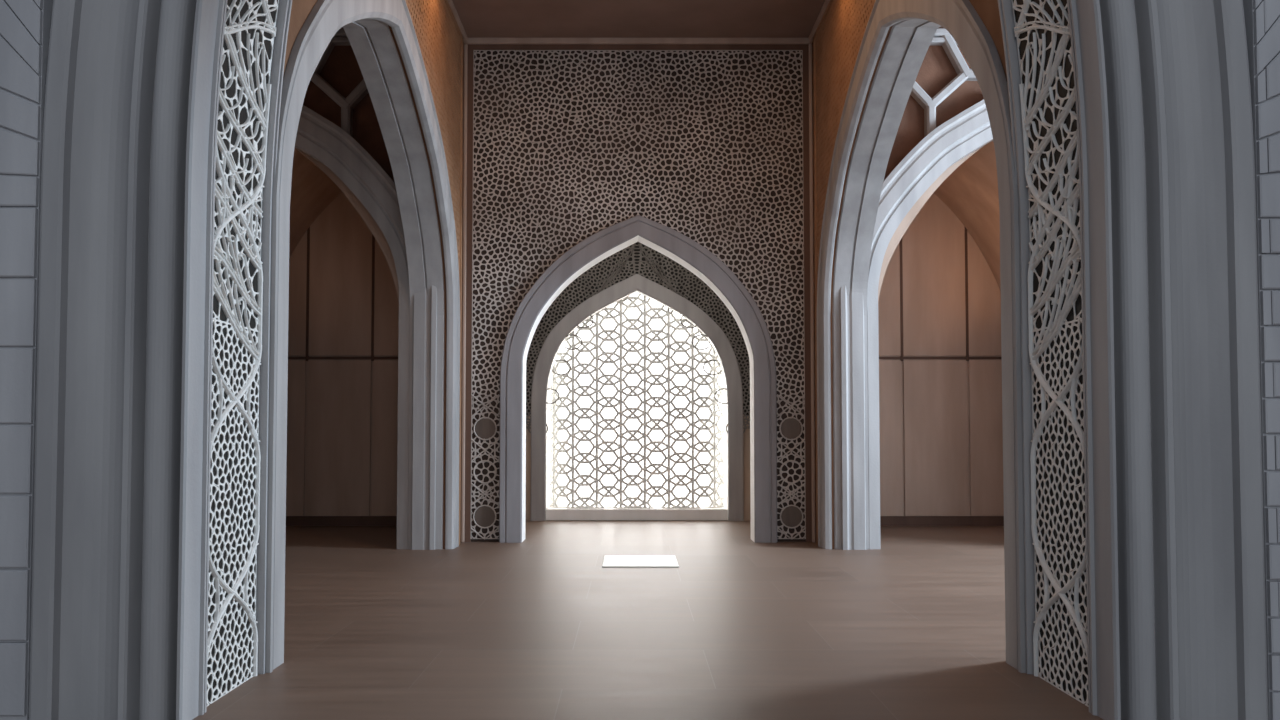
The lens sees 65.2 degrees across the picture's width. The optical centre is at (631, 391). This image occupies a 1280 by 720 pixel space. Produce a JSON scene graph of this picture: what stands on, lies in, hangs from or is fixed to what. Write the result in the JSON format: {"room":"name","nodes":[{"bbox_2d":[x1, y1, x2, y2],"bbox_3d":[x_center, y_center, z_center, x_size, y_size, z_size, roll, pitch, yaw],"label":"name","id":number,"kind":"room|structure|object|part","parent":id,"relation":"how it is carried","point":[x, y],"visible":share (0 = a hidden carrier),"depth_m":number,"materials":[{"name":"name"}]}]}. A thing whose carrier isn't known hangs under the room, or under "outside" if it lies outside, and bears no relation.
{"room":"mosque","nodes":[
{"label":"mosque","id":0,"kind":"room"},
{"bbox_2d":[0,0,52,719],"bbox_3d":[-6.587,-2.261,6.269,6.650,8.200,1.445,0,-2,0],"label":"wall","id":1,"kind":"structure","parent":0,"point":[47,4],"depth_m":5.49,"materials":[{"name":"stone"}]},
{"bbox_2d":[0,0,42,715],"bbox_3d":[-3.688,-1.306,5.495,0.848,6.100,0.039,0,-2,0],"label":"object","id":2,"kind":"structure","parent":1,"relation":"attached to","point":[19,155],"depth_m":5.45,"materials":[{"name":"stone"}]},
{"bbox_2d":[288,356,397,515],"bbox_3d":[-4.801,-1.400,16.966,3.720,7.300,0.200,0,-2,0],"label":"wall","id":3,"kind":"structure","parent":0,"point":[372,362],"depth_m":16.80,"materials":[{"name":"wood"}]},
{"bbox_2d":[286,516,396,525],"bbox_3d":[-4.886,2.163,16.719,2.450,0.160,0.019,0,-2,0],"label":"baseboard","id":4,"kind":"structure","parent":3,"relation":"attached to","point":[290,520],"depth_m":16.71,"materials":[{"name":"brown wood"}]},
{"bbox_2d":[286,192,398,515],"bbox_3d":[-4.912,-0.712,16.818,2.400,5.586,0.041,0,-2,0],"label":"panelling","id":5,"kind":"object","parent":3,"relation":"attached to","point":[343,298],"visible":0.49,"depth_m":16.79,"materials":[{"name":"wood"}]},
{"bbox_3d":[-4.912,-0.565,16.819,2.400,0.040,0.029,0,-2,0],"label":"rail","id":6,"kind":"part","parent":5,"relation":"part of","materials":[{"name":"brown wood"}]},
{"bbox_2d":[289,147,398,303],"bbox_3d":[-4.801,-1.461,15.380,3.720,7.300,2.885,0,-2,0],"label":"ceiling","id":7,"kind":"structure","parent":0,"point":[314,186],"depth_m":15.62,"materials":[{"name":"stone"}]},
{"bbox_2d":[283,0,463,548],"bbox_3d":[-2.692,-1.632,10.921,0.500,7.300,7.900,0,-2,0],"label":"wall","id":8,"kind":"structure","parent":0,"point":[300,9],"depth_m":12.61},
{"bbox_2d":[265,0,459,672],"bbox_3d":[-2.692,-1.081,10.299,0.620,6.152,7.180,0,-2,0],"label":"arch","id":9,"kind":"object","parent":8,"relation":"attached to","point":[365,23],"visible":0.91,"depth_m":11.10,"materials":[{"name":"stone"}]},
{"bbox_2d":[405,0,462,544],"bbox_3d":[-2.429,-1.620,10.460,0.035,7.240,7.420,0,-2,0],"label":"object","id":10,"kind":"structure","parent":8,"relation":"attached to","point":[439,35],"depth_m":13.19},
{"bbox_2d":[448,0,467,42],"bbox_3d":[-2.410,-5.243,10.813,0.058,0.088,7.408,0,-2,0],"label":"trim","id":11,"kind":"structure","parent":8,"relation":"attached to","point":[465,38],"depth_m":13.79,"materials":[{"name":"wood"}]},
{"bbox_2d":[461,44,467,541],"bbox_3d":[-2.416,-1.452,14.405,0.048,7.208,0.048,0,-2,0],"label":"trim","id":12,"kind":"structure","parent":8,"relation":"attached to","point":[465,45],"depth_m":14.38,"materials":[{"name":"wood"}]},
{"bbox_2d":[464,38,811,43],"bbox_3d":[0.088,-5.099,14.543,5.060,0.088,0.054,0,-2,0],"label":"trim","id":13,"kind":"structure","parent":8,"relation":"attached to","point":[470,40],"depth_m":14.52,"materials":[{"name":"wood"}]},
{"bbox_2d":[525,414,750,520],"bbox_3d":[0.088,-0.359,18.002,5.500,5.300,0.450,0,-2,0],"label":"wall","id":14,"kind":"structure","parent":0,"point":[746,435],"depth_m":17.71,"materials":[{"name":"stone"}]},
{"bbox_2d":[530,274,743,520],"bbox_3d":[0.088,0.099,17.964,3.760,4.381,0.530,0,-2,0],"label":"arch","id":15,"kind":"object","parent":14,"relation":"attached to","point":[636,284],"visible":0.94,"depth_m":17.73,"materials":[{"name":"stone"}]},
{"bbox_2d":[549,294,724,507],"bbox_3d":[0.087,0.024,18.184,3.241,4.192,0.505,0,-2,0],"label":"lattice screen","id":16,"kind":"object","parent":15,"relation":"attached to","point":[553,476],"visible":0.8,"depth_m":17.95,"materials":[{"name":"stone"}]},
{"bbox_2d":[526,242,749,432],"bbox_3d":[0.088,-1.103,17.782,5.480,3.790,0.042,0,-2,0],"label":"carved panel","id":17,"kind":"object","parent":14,"relation":"attached to","point":[637,258],"visible":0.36,"depth_m":17.81,"materials":[{"name":"beige stone"}]},
{"bbox_2d":[471,50,805,541],"bbox_3d":[0.088,-1.589,14.642,5.860,7.500,0.340,0,-2,0],"label":"decorative lattice panel","id":18,"kind":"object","parent":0,"point":[775,66],"depth_m":14.53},
{"bbox_2d":[464,44,811,541],"bbox_3d":[0.088,-1.471,14.452,5.050,7.250,0.039,0,-2,0],"label":"wall","id":19,"kind":"structure","parent":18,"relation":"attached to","point":[790,429],"depth_m":14.51,"materials":[{"name":"wood"}]},
{"bbox_2d":[499,215,776,542],"bbox_3d":[0.088,-0.192,14.543,3.960,4.700,0.490,0,-2,0],"label":"arch","id":20,"kind":"object","parent":18,"relation":"attached to","point":[671,243],"visible":1,"depth_m":14.33,"materials":[{"name":"stone"}]},
{"bbox_2d":[452,0,824,37],"bbox_3d":[0.088,-5.427,11.117,6.060,0.300,8.000,0,-2,0],"label":"ceiling","id":21,"kind":"structure","parent":0,"point":[479,18],"depth_m":13.86,"materials":[{"name":"paint"}]},
{"bbox_2d":[175,520,1103,719],"bbox_3d":[0.088,1.941,4.929,20.000,0.300,28.000,0,-2,0],"label":"floor","id":22,"kind":"structure","parent":0,"point":[912,627],"depth_m":8.07,"materials":[{"name":"brown wood"}]},
{"bbox_2d":[29,0,291,719],"bbox_3d":[-1.621,-2.260,6.301,3.300,8.200,1.580,0,-2,0],"label":"pier","id":23,"kind":"object","parent":22,"relation":"on","point":[121,520],"visible":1,"depth_m":5.52,"materials":[{"name":"grey stone"}]},
{"bbox_2d":[207,0,278,705],"bbox_3d":[-2.349,-0.647,6.214,0.256,4.971,0.840,0,-2,0],"label":"carved panel","id":24,"kind":"object","parent":23,"relation":"attached to","point":[250,25],"visible":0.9,"depth_m":6.22,"materials":[{"name":"stone"}]},
{"bbox_2d":[295,27,436,549],"bbox_3d":[-4.862,-1.525,13.704,4.446,7.300,0.430,0,-2,0],"label":"arch","id":25,"kind":"object","parent":22,"relation":"on","point":[339,128],"visible":0.4,"depth_m":13.56,"materials":[{"name":"stone"}]},
{"bbox_3d":[-4.801,-4.944,13.810,3.680,0.100,0.180,0,-2,0],"label":"tracery rail","id":26,"kind":"part","parent":25,"relation":"part of","materials":[{"name":"stone"}]},
{"bbox_3d":[-4.801,-4.843,13.822,3.680,0.070,0.149,0,-2,0],"label":"tracery rail","id":27,"kind":"part","parent":25,"relation":"part of","materials":[{"name":"stone"}]},
{"bbox_3d":[-4.801,-3.784,13.905,3.680,2.769,0.120,0,-2,0],"label":"infill panel","id":28,"kind":"part","parent":25,"relation":"part of","materials":[{"name":"white paint"}]},
{"bbox_2d":[546,507,727,519],"bbox_3d":[0.088,2.193,17.999,3.220,0.200,0.600,0,-2,0],"label":"trim","id":29,"kind":"structure","parent":22,"relation":"on","point":[721,513],"depth_m":17.70,"materials":[{"name":"white stone"}]},
{"bbox_2d":[602,555,678,566],"bbox_3d":[0.099,2.063,12.180,0.900,0.012,1.060,0,-2,0],"label":"inlay","id":30,"kind":"object","parent":22,"relation":"on","point":[609,560],"visible":1,"depth_m":12.08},
{"bbox_2d":[840,26,992,549],"bbox_3d":[5.038,-1.525,13.704,4.446,7.300,0.430,0,-2,0],"label":"arch","id":31,"kind":"object","parent":22,"relation":"on","point":[945,119],"visible":0.39,"depth_m":13.56,"materials":[{"name":"stone"}]},
{"bbox_3d":[4.979,-3.784,13.905,3.680,2.769,0.120,0,-2,0],"label":"infill panel","id":32,"kind":"part","parent":31,"relation":"part of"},
{"bbox_3d":[4.979,-4.944,13.808,3.680,0.100,0.184,0,-2,0],"label":"tracery rail","id":33,"kind":"part","parent":31,"relation":"part of","materials":[{"name":"stone"}]},
{"bbox_3d":[4.979,-4.843,13.822,3.680,0.070,0.149,0,-2,0],"label":"tracery rail","id":34,"kind":"part","parent":31,"relation":"part of","materials":[{"name":"stone"}]},
{"bbox_2d":[998,0,1267,719],"bbox_3d":[1.798,-2.260,6.301,3.300,8.200,1.580,0,-2,0],"label":"pier","id":35,"kind":"object","parent":22,"relation":"on","point":[1176,614],"visible":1,"depth_m":5.52,"materials":[{"name":"grey stone"}]},
{"bbox_2d":[1011,0,1088,706],"bbox_3d":[2.526,-0.647,6.214,0.256,4.971,0.840,0,-2,0],"label":"carved panel","id":36,"kind":"object","parent":35,"relation":"attached to","point":[1041,29],"visible":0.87,"depth_m":6.22,"materials":[{"name":"stone"}]},
{"bbox_2d":[812,0,1006,548],"bbox_3d":[2.869,-1.632,10.921,0.500,7.300,7.900,0,-2,0],"label":"wall","id":37,"kind":"structure","parent":0,"point":[987,10],"depth_m":12.48,"materials":[{"name":"white paint"}]},
{"bbox_2d":[808,44,815,541],"bbox_3d":[2.592,-1.452,14.405,0.048,7.208,0.048,0,-2,0],"label":"trim","id":38,"kind":"structure","parent":37,"relation":"attached to","point":[809,45],"depth_m":14.39,"materials":[{"name":"wood"}]},
{"bbox_2d":[808,0,829,42],"bbox_3d":[2.587,-5.243,10.813,0.058,0.088,7.408,0,-2,0],"label":"trim","id":39,"kind":"structure","parent":37,"relation":"attached to","point":[810,38],"depth_m":13.79,"materials":[{"name":"wood"}]},
{"bbox_2d":[813,0,874,544],"bbox_3d":[2.606,-1.620,10.460,0.035,7.240,7.420,0,-2,0],"label":"wood panel","id":40,"kind":"object","parent":37,"relation":"attached to","point":[835,53],"visible":0.74,"depth_m":13.20,"materials":[{"name":"brown wood"}]},
{"bbox_2d":[817,0,1025,672],"bbox_3d":[2.869,-1.081,10.299,0.620,6.152,7.180,0,-2,0],"label":"arch","id":41,"kind":"object","parent":37,"relation":"attached to","point":[914,23],"visible":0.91,"depth_m":11.00,"materials":[{"name":"stone"}]},
{"bbox_2d":[878,141,1000,300],"bbox_3d":[4.979,-1.461,15.380,3.720,7.300,2.885,0,-2,0],"label":"ceiling","id":42,"kind":"structure","parent":0,"point":[968,187],"depth_m":15.63,"materials":[{"name":"stone"}]},
{"bbox_2d":[879,356,1001,515],"bbox_3d":[4.979,-1.400,16.966,3.720,7.300,0.200,0,-2,0],"label":"wall","id":43,"kind":"structure","parent":0,"point":[967,366],"depth_m":16.80,"materials":[{"name":"wood"}]},
{"bbox_2d":[878,193,1003,515],"bbox_3d":[5.088,-0.712,16.818,2.400,5.586,0.041,0,-2,0],"label":"panelling","id":44,"kind":"object","parent":43,"relation":"attached to","point":[939,295],"visible":0.67,"depth_m":16.79,"materials":[{"name":"wood"}]},
{"bbox_3d":[5.088,-0.565,16.819,2.400,0.040,0.029,0,-2,0],"label":"rail","id":45,"kind":"part","parent":44,"relation":"part of","materials":[{"name":"brown wood"}]},
{"bbox_2d":[880,516,1003,525],"bbox_3d":[5.064,2.163,16.719,2.450,0.160,0.019,0,-2,0],"label":"baseboard","id":46,"kind":"structure","parent":43,"relation":"attached to","point":[884,520],"depth_m":16.71,"materials":[{"name":"brown wood"}]},
{"bbox_2d":[1243,0,1279,719],"bbox_3d":[6.763,-2.261,6.269,6.650,8.200,1.445,0,-2,0],"label":"wall","id":47,"kind":"structure","parent":0,"point":[1247,4],"depth_m":5.49,"materials":[{"name":"stone"}]},
{"bbox_2d":[1253,0,1279,719],"bbox_3d":[3.865,-1.276,5.494,0.848,6.160,0.039,0,-2,0],"label":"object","id":48,"kind":"structure","parent":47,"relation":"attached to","point":[1267,82],"depth_m":5.46,"materials":[{"name":"stone"}]}
]}

